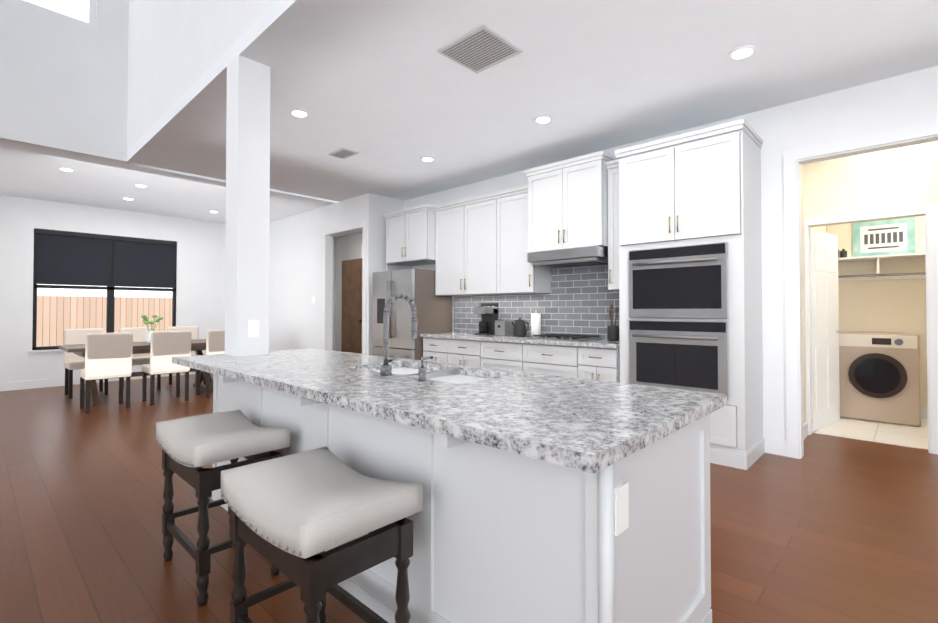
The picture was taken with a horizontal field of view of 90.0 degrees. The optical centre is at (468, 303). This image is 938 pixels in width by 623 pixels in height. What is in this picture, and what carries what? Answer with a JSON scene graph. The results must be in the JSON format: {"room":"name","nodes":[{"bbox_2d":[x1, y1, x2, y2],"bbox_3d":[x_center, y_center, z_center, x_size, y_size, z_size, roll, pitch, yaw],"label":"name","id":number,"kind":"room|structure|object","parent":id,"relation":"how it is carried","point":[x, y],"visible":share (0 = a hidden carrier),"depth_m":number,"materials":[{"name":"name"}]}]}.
{"room":"kitchen","nodes":[
{"label":"kitchen","id":0,"kind":"room"},
{"bbox_2d":[0,126,126,163],"bbox_3d":[-6.912,-1.782,2.622,0.120,0.120,8.200,-1,-1,43],"label":"dining room ceiling edge","id":1,"kind":"structure","parent":0,"point":[17,136],"depth_m":5.14,"materials":[{"name":"paint"}]},
{"bbox_2d":[0,0,128,150],"bbox_3d":[-6.844,-3.381,2.719,0.120,3.080,8.400,-1,-1,43],"label":"wall","id":2,"kind":"structure","parent":0,"point":[61,77],"depth_m":5.17,"materials":[{"name":"paint"}]},
{"bbox_2d":[13,0,95,28],"bbox_3d":[-5.205,-3.870,4.479,0.060,1.450,2.600,-1,-1,43],"label":"window","id":3,"kind":"structure","parent":2,"relation":"in","point":[91,23],"depth_m":5.29,"materials":[{"name":"white"}]},
{"bbox_2d":[0,195,335,382],"bbox_3d":[-6.518,-0.143,7.929,0.120,3.000,16.500,-1,-1,43],"label":"wall","id":4,"kind":"structure","parent":0,"point":[200,284],"depth_m":7.86,"materials":[{"name":"paint"}]},
{"bbox_2d":[0,372,194,390],"bbox_3d":[-8.341,1.262,5.875,0.015,0.130,11.040,-1,-1,43],"label":"baseboard","id":5,"kind":"structure","parent":4,"relation":"attached to","point":[18,385],"depth_m":7.51,"materials":[{"name":"white"}]},
{"bbox_2d":[29,228,176,352],"bbox_3d":[-6.250,-0.194,8.185,0.160,1.970,2.080,-1,-1,43],"label":"window","id":6,"kind":"structure","parent":4,"relation":"in","point":[62,259],"depth_m":8.10,"materials":[{"name":"black fabric"}]},
{"bbox_2d":[0,141,361,236],"bbox_3d":[-5.365,-1.719,6.866,3.450,0.120,16.500,-1,-1,43],"label":"ceiling","id":7,"kind":"structure","parent":0,"point":[29,172],"depth_m":6.74,"materials":[{"name":"paint"}]},
{"bbox_2d":[58,167,75,171],"bbox_3d":[-5.020,-1.666,5.853,0.170,0.016,0.170,-1,-1,43],"label":"recessed light","id":8,"kind":"object","parent":7,"relation":"in","point":[66,169],"visible":1,"depth_m":5.83,"materials":[{"name":"white plastic"}]},
{"bbox_2d":[122,197,134,199],"bbox_3d":[-5.370,-1.643,7.391,0.170,0.016,0.170,-1,-1,43],"label":"recessed light","id":9,"kind":"object","parent":7,"relation":"in","point":[127,198],"visible":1,"depth_m":7.35,"materials":[{"name":"white plastic"}]},
{"bbox_2d":[134,184,148,187],"bbox_3d":[-4.625,-1.654,6.621,0.170,0.016,0.170,-1,-1,43],"label":"recessed light","id":10,"kind":"object","parent":7,"relation":"in","point":[142,185],"visible":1,"depth_m":6.59,"materials":[{"name":"white plastic"}]},
{"bbox_2d":[127,0,274,150],"bbox_3d":[0.062,-3.394,1.844,11.130,3.080,0.200,-1,-1,43],"label":"wall","id":11,"kind":"structure","parent":0,"point":[177,49],"depth_m":4.36,"materials":[{"name":"paint"}]},
{"bbox_2d":[269,195,363,350],"bbox_3d":[-3.079,-0.133,8.604,4.200,3.000,0.120,-1,-1,43],"label":"wall","id":12,"kind":"structure","parent":0,"point":[295,267],"depth_m":8.43,"materials":[{"name":"paint"}]},
{"bbox_2d":[322,221,366,353],"bbox_3d":[-2.010,0.056,7.497,1.270,2.590,0.020,-1,-1,43],"label":"door frame","id":13,"kind":"structure","parent":12,"relation":"attached to","point":[363,224],"depth_m":7.13,"materials":[{"name":"white wood"}]},
{"bbox_2d":[336,232,361,350],"bbox_3d":[-1.691,-0.112,9.989,4.080,3.000,0.120,-1,-1,43],"label":"wall","id":14,"kind":"structure","parent":0,"point":[348,247],"depth_m":11.19,"materials":[{"name":"paint"}]},
{"bbox_2d":[341,258,361,353],"bbox_3d":[-2.679,0.197,10.744,0.900,2.395,0.100,-1,-1,43],"label":"hall door","id":15,"kind":"structure","parent":14,"relation":"in","point":[351,340],"depth_m":10.76,"materials":[{"name":"brown wood"}]},
{"bbox_2d":[364,193,403,354],"bbox_3d":[-1.277,-0.151,7.366,0.120,3.000,0.790,-1,-1,43],"label":"wall","id":16,"kind":"structure","parent":0,"point":[376,207],"depth_m":7.12,"materials":[{"name":"paint"}]},
{"bbox_2d":[0,373,937,622],"bbox_3d":[-2.545,1.331,4.162,18.200,0.060,16.500,-1,-1,43],"label":"floor","id":17,"kind":"structure","parent":0,"point":[830,529],"depth_m":2.63,"materials":[{"name":"brown wood"}]},
{"bbox_2d":[64,328,107,398],"bbox_3d":[-5.626,0.861,6.894,0.543,0.962,0.460,-1,-1,43],"label":"chair","id":18,"kind":"object","parent":17,"relation":"on","point":[72,361],"visible":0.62,"depth_m":6.86,"materials":[{"name":"beige fabric"}]},
{"bbox_2d":[79,332,132,413],"bbox_3d":[-4.554,0.846,5.885,0.543,0.962,0.460,-1,-1,43],"label":"chair","id":19,"kind":"object","parent":17,"relation":"on","point":[108,355],"visible":1,"depth_m":5.73,"materials":[{"name":"beige fabric"}]},
{"bbox_2d":[58,339,212,405],"bbox_3d":[-4.637,0.977,6.868,0.950,0.782,2.000,-1,-1,43],"label":"dining table","id":20,"kind":"object","parent":17,"relation":"on","point":[198,346],"visible":0.4,"depth_m":6.45,"materials":[{"name":"brown wood"}]},
{"bbox_2d":[141,315,162,342],"bbox_3d":[-4.636,0.380,6.855,0.274,0.411,0.276,-1,-1,43],"label":"vase","id":21,"kind":"object","parent":20,"relation":"on","point":[145,318],"visible":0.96,"depth_m":6.80,"materials":[{"name":"clear glass"}]},
{"bbox_2d":[119,327,160,388],"bbox_3d":[-5.173,0.868,7.375,0.543,0.962,0.460,-1,-1,43],"label":"chair","id":22,"kind":"object","parent":17,"relation":"on","point":[140,334],"visible":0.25,"depth_m":7.45,"materials":[{"name":"beige fabric"}]},
{"bbox_2d":[142,330,191,405],"bbox_3d":[-4.102,0.853,6.365,0.543,0.962,0.460,-1,-1,43],"label":"chair","id":23,"kind":"object","parent":17,"relation":"on","point":[166,347],"visible":0.92,"depth_m":6.20,"materials":[{"name":"beige fabric"}]},
{"bbox_2d":[167,326,205,384],"bbox_3d":[-4.721,0.876,7.855,0.543,0.962,0.460,-1,-1,43],"label":"chair","id":24,"kind":"object","parent":17,"relation":"on","point":[194,330],"visible":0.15,"depth_m":8.00,"materials":[{"name":"beige fabric"}]},
{"bbox_2d":[196,329,224,398],"bbox_3d":[-3.649,0.861,6.845,0.543,0.962,0.460,-1,-1,43],"label":"chair","id":25,"kind":"object","parent":17,"relation":"on","point":[215,341],"visible":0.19,"depth_m":6.58,"materials":[{"name":"beige fabric"}]},
{"bbox_2d":[155,410,289,605],"bbox_3d":[-1.201,0.926,2.269,0.600,0.693,0.418,-1,-1,43],"label":"stool","id":26,"kind":"object","parent":17,"relation":"on","point":[190,446],"visible":0.75,"depth_m":2.12,"materials":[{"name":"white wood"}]},
{"bbox_2d":[225,55,269,356],"bbox_3d":[-1.594,-0.211,3.371,0.220,3.000,0.220,-1,-1,43],"label":"island column","id":27,"kind":"structure","parent":17,"relation":"on","point":[247,195],"depth_m":3.30,"materials":[{"name":"paint"}]},
{"bbox_2d":[247,320,258,336],"bbox_3d":[-1.512,0.178,3.288,0.005,0.120,0.080,-1,-1,43],"label":"switch plate","id":28,"kind":"object","parent":27,"relation":"attached to","point":[252,328],"depth_m":3.28,"materials":[{"name":"white plastic"}]},
{"bbox_2d":[221,446,422,622],"bbox_3d":[-0.505,0.915,1.565,0.600,0.693,0.418,-1,-1,43],"label":"stool","id":29,"kind":"object","parent":17,"relation":"on","point":[293,517],"visible":1,"depth_m":1.45,"materials":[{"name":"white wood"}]},
{"bbox_2d":[372,269,451,359],"bbox_3d":[-0.840,0.444,6.724,0.885,1.790,0.800,-1,-1,43],"label":"fridge","id":30,"kind":"object","parent":17,"relation":"on","point":[434,311],"visible":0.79,"depth_m":6.41,"materials":[{"name":"silver metal"}]},
{"bbox_2d":[420,336,451,363],"bbox_3d":[-0.211,0.893,6.294,0.541,0.880,0.612,-1,-1,43],"label":"base cabinet","id":31,"kind":"object","parent":17,"relation":"on","point":[441,350],"depth_m":6.06,"materials":[{"name":"white wood"}]},
{"bbox_2d":[193,364,711,622],"bbox_3d":[-0.423,0.834,2.380,2.806,0.880,0.968,-1,-1,43],"label":"kitchen island","id":32,"kind":"object","parent":17,"relation":"on","point":[553,499],"depth_m":1.49,"materials":[{"name":"white wood"}]},
{"bbox_2d":[184,350,726,475],"bbox_3d":[-0.413,0.379,2.373,2.845,0.050,1.020,-1,-1,43],"label":"island countertop","id":33,"kind":"structure","parent":32,"relation":"on","point":[578,424],"depth_m":1.63,"materials":[{"name":"grey stone"}]},
{"bbox_2d":[380,293,416,375],"bbox_3d":[-0.321,0.151,2.329,0.130,0.403,0.224,-1,-1,43],"label":"faucet","id":34,"kind":"object","parent":33,"relation":"on","point":[385,368],"visible":1,"depth_m":2.29,"materials":[{"name":"silver metal"}]},
{"bbox_2d":[418,356,432,380],"bbox_3d":[-0.195,0.296,2.122,0.036,0.107,0.078,-1,-1,43],"label":"soap dispenser","id":35,"kind":"object","parent":33,"relation":"on","point":[422,373],"visible":1,"depth_m":2.10,"materials":[{"name":"silver metal"}]},
{"bbox_2d":[452,340,479,366],"bbox_3d":[0.119,0.888,5.983,0.611,0.880,0.612,-1,-1,43],"label":"base cabinet","id":36,"kind":"object","parent":17,"relation":"on","point":[464,352],"depth_m":5.71,"materials":[{"name":"white wood"}]},
{"bbox_2d":[480,340,523,371],"bbox_3d":[0.545,0.882,5.582,0.681,0.880,0.612,-1,-1,43],"label":"base cabinet","id":37,"kind":"object","parent":17,"relation":"on","point":[493,354],"depth_m":5.33,"materials":[{"name":"white wood"}]},
{"bbox_2d":[524,344,583,378],"bbox_3d":[1.062,0.875,5.094,0.741,0.880,0.612,-1,-1,43],"label":"base cabinet","id":38,"kind":"object","parent":17,"relation":"on","point":[549,359],"depth_m":4.85,"materials":[{"name":"white wood"}]},
{"bbox_2d":[420,332,619,347],"bbox_3d":[0.575,0.422,5.539,2.770,0.040,0.644,-1,-1,43],"label":"countertop","id":39,"kind":"structure","parent":38,"relation":"on","point":[568,341],"depth_m":5.06,"materials":[{"name":"grey stone"}]},
{"bbox_2d":[474,307,497,334],"bbox_3d":[0.221,0.229,6.093,0.200,0.360,0.240,-1,-1,43],"label":"coffee maker","id":40,"kind":"object","parent":39,"relation":"on","point":[489,316],"visible":0.83,"depth_m":6.04,"materials":[{"name":"grey plastic"}]},
{"bbox_2d":[481,303,497,306],"bbox_3d":[0.269,0.082,6.248,0.300,0.160,0.014,-1,-1,43],"label":"sign plaque","id":41,"kind":"object","parent":40,"relation":"on","point":[489,304],"visible":0.48,"depth_m":6.24,"materials":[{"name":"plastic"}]},
{"bbox_2d":[495,320,514,335],"bbox_3d":[0.446,0.310,5.885,0.170,0.192,0.232,-1,-1,43],"label":"toaster","id":42,"kind":"object","parent":39,"relation":"on","point":[504,327],"visible":0.96,"depth_m":5.81,"materials":[{"name":"silver metal"}]},
{"bbox_2d":[511,318,528,336],"bbox_3d":[0.616,0.288,5.665,0.256,0.229,0.160,-1,-1,43],"label":"kettle","id":43,"kind":"object","parent":39,"relation":"on","point":[519,324],"visible":1,"depth_m":5.60,"materials":[{"name":"grey metal"}]},
{"bbox_2d":[530,310,540,336],"bbox_3d":[0.795,0.241,5.565,0.150,0.320,0.150,-1,-1,43],"label":"paper towel","id":44,"kind":"object","parent":39,"relation":"on","point":[535,323],"visible":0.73,"depth_m":5.52,"materials":[{"name":"white paper"}]},
{"bbox_2d":[607,304,618,340],"bbox_3d":[1.489,0.200,4.843,0.124,0.381,0.113,-1,-1,43],"label":"utensil crock","id":45,"kind":"object","parent":39,"relation":"on","point":[612,333],"visible":1,"depth_m":4.80,"materials":[{"name":"grey ceramic"}]},
{"bbox_2d":[584,348,619,382],"bbox_3d":[1.439,0.870,4.739,0.415,0.880,0.612,-1,-1,43],"label":"base cabinet","id":46,"kind":"object","parent":17,"relation":"on","point":[603,364],"depth_m":4.48,"materials":[{"name":"white wood"}]},
{"bbox_2d":[615,119,764,469],"bbox_3d":[1.949,-0.064,4.205,1.066,2.730,0.711,-1,-1,43],"label":"tall cabinet","id":47,"kind":"object","parent":17,"relation":"on","point":[690,280],"visible":0.75,"depth_m":3.91,"materials":[{"name":"white wood"}]},
{"bbox_2d":[812,417,927,449],"bbox_3d":[4.778,1.305,4.605,2.150,0.006,1.610,-1,-1,43],"label":"floor","id":48,"kind":"structure","parent":17,"relation":"on","point":[892,433],"depth_m":4.76,"materials":[{"name":"beige tile"}]},
{"bbox_2d":[839,331,920,425],"bbox_3d":[4.678,0.829,5.359,0.680,0.980,0.630,-1,-1,43],"label":"washer","id":49,"kind":"object","parent":48,"relation":"on","point":[879,376],"visible":0.92,"depth_m":5.13,"materials":[{"name":"beige metal"}]},
{"bbox_2d":[127,0,937,201],"bbox_3d":[2.840,-1.750,4.767,11.130,0.120,8.300,-1,-1,43],"label":"ceiling","id":50,"kind":"structure","parent":0,"point":[388,92],"depth_m":3.57,"materials":[{"name":"paint"}]},
{"bbox_2d":[289,108,309,117],"bbox_3d":[-1.511,-1.691,4.181,0.170,0.016,0.170,-1,-1,43],"label":"recessed light","id":51,"kind":"object","parent":50,"relation":"in","point":[300,113],"visible":0.94,"depth_m":4.17,"materials":[{"name":"white"}]},
{"bbox_2d":[328,148,358,158],"bbox_3d":[-1.409,-1.675,5.266,0.300,0.014,0.200,-1,-1,43],"label":"ceiling vent","id":52,"kind":"object","parent":50,"relation":"in","point":[342,153],"visible":0.96,"depth_m":5.24,"materials":[{"name":"grey metal"}]},
{"bbox_2d":[420,156,434,161],"bbox_3d":[-0.481,-1.672,5.449,0.170,0.016,0.170,-1,-1,43],"label":"recessed light","id":53,"kind":"object","parent":50,"relation":"in","point":[427,158],"visible":0.94,"depth_m":5.43,"materials":[{"name":"white plastic"}]},
{"bbox_2d":[437,25,522,72],"bbox_3d":[0.075,-1.707,3.181,0.420,0.014,0.400,-1,-1,43],"label":"ceiling vent","id":54,"kind":"object","parent":50,"relation":"in","point":[480,48],"visible":1,"depth_m":3.16,"materials":[{"name":"grey metal"}]},
{"bbox_2d":[534,115,552,123],"bbox_3d":[0.685,-1.689,4.324,0.170,0.016,0.170,-1,-1,43],"label":"recessed light","id":55,"kind":"object","parent":50,"relation":"in","point":[543,119],"visible":0.92,"depth_m":4.30,"materials":[{"name":"white plastic"}]},
{"bbox_2d":[728,45,756,59],"bbox_3d":[1.864,-1.706,3.199,0.170,0.016,0.170,-1,-1,43],"label":"recessed light","id":56,"kind":"object","parent":50,"relation":"in","point":[742,52],"visible":0.96,"depth_m":3.18,"materials":[{"name":"white"}]},
{"bbox_2d":[404,66,937,440],"bbox_3d":[2.700,-0.200,4.078,10.420,3.000,0.120,-1,-1,43],"label":"wall","id":57,"kind":"structure","parent":0,"point":[898,102],"depth_m":4.02,"materials":[{"name":"paint"}]},
{"bbox_2d":[383,207,434,266],"bbox_3d":[-0.728,-0.941,6.864,0.905,0.705,0.532,-1,-1,43],"label":"upper cabinet","id":58,"kind":"object","parent":57,"relation":"attached to","point":[410,235],"depth_m":6.61,"materials":[{"name":"white wood"}]},
{"bbox_2d":[435,203,466,295],"bbox_3d":[-0.122,-0.703,6.393,0.609,1.195,0.354,-1,-1,43],"label":"upper cabinet","id":59,"kind":"object","parent":57,"relation":"attached to","point":[451,220],"depth_m":6.27,"materials":[{"name":"white wood"}]},
{"bbox_2d":[467,187,550,294],"bbox_3d":[0.434,-0.711,5.870,1.154,1.195,0.354,-1,-1,43],"label":"upper cabinet","id":60,"kind":"object","parent":57,"relation":"attached to","point":[483,244],"depth_m":5.68,"materials":[{"name":"white wood"}]},
{"bbox_2d":[527,155,618,252],"bbox_3d":[1.147,-1.012,5.126,0.900,0.895,0.465,-1,-1,43],"label":"upper cabinet","id":61,"kind":"object","parent":57,"relation":"attached to","point":[567,202],"depth_m":4.91,"materials":[{"name":"white wood"}]},
{"bbox_2d":[527,245,607,267],"bbox_3d":[1.133,-0.490,5.102,0.860,0.148,0.506,-1,-1,43],"label":"hood insert","id":62,"kind":"object","parent":61,"relation":"in","point":[584,256],"visible":0.83,"depth_m":4.89,"materials":[{"name":"silver metal"}]},
{"bbox_2d":[607,163,618,290],"bbox_3d":[1.581,-0.757,4.788,0.180,1.255,0.354,-1,-1,43],"label":"upper cabinet","id":63,"kind":"object","parent":57,"relation":"attached to","point":[612,168],"depth_m":4.68,"materials":[{"name":"white wood"}]},
{"bbox_2d":[783,122,937,458],"bbox_3d":[3.286,-0.004,3.509,1.530,2.590,0.140,-1,-1,43],"label":"door frame","id":64,"kind":"structure","parent":57,"relation":"attached to","point":[794,160],"depth_m":3.97,"materials":[{"name":"white wood"}]},
{"bbox_2d":[801,164,826,424],"bbox_3d":[3.664,-0.185,5.101,0.120,3.000,2.690,-1,-1,43],"label":"wall","id":65,"kind":"structure","parent":0,"point":[822,228],"depth_m":4.63,"materials":[{"name":"white paint"}]},
{"bbox_2d":[803,422,807,439],"bbox_3d":[3.079,1.239,4.359,0.015,0.130,0.840,-1,-1,43],"label":"baseboard","id":66,"kind":"structure","parent":65,"relation":"attached to","point":[805,425],"depth_m":4.56,"materials":[{"name":"white wood"}]},
{"bbox_2d":[810,228,842,430],"bbox_3d":[3.812,0.273,5.004,0.218,2.058,0.824,-1,-1,43],"label":"laundry door","id":67,"kind":"structure","parent":65,"relation":"in","point":[825,331],"depth_m":4.97,"materials":[{"name":"white"}]},
{"bbox_2d":[804,141,937,226],"bbox_3d":[4.185,-0.202,3.998,2.150,3.000,0.120,-1,-1,43],"label":"wall","id":68,"kind":"structure","parent":0,"point":[900,177],"depth_m":4.35,"materials":[{"name":"white paint"}]},
{"bbox_2d":[827,216,927,407],"bbox_3d":[5.371,-0.183,5.257,2.150,3.000,0.120,-1,-1,43],"label":"wall","id":69,"kind":"structure","parent":0,"point":[894,305],"depth_m":5.57,"materials":[{"name":"beige paint"}]},
{"bbox_2d":[838,234,925,280],"bbox_3d":[5.198,-0.540,5.079,2.140,0.510,0.375,-1,-1,43],"label":"shelf","id":70,"kind":"object","parent":69,"relation":"attached to","point":[878,258],"visible":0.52,"depth_m":5.44,"materials":[{"name":"white painted wood"},{"name":"metal"}]},
{"bbox_2d":[853,217,915,256],"bbox_3d":[4.925,-0.769,5.576,0.555,0.458,0.032,-1,-1,43],"label":"sign frame","id":71,"kind":"object","parent":69,"relation":"attached to","point":[885,237],"visible":0.94,"depth_m":5.56,"materials":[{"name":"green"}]},
{"bbox_2d":[920,407,927,418],"bbox_3d":[5.325,1.251,5.187,2.150,0.130,0.015,-1,-1,43],"label":"baseboard","id":72,"kind":"structure","parent":69,"relation":"attached to","point":[923,411],"depth_m":5.33,"materials":[{"name":"white wood"}]},
{"bbox_3d":[-18.211,1.722,17.205,29.500,0.050,60.000,-1,-1,43],"label":"ground","id":73,"kind":"structure","parent":0,"visible":0},
{"bbox_2d":[36,296,171,346],"bbox_3d":[-10.529,0.730,13.415,0.100,1.820,45.000,-1,-1,43],"label":"fence","id":74,"kind":"object","parent":73,"relation":"on","point":[57,316],"visible":0.11,"depth_m":13.20,"materials":[{"name":"brown wood"}]}
]}

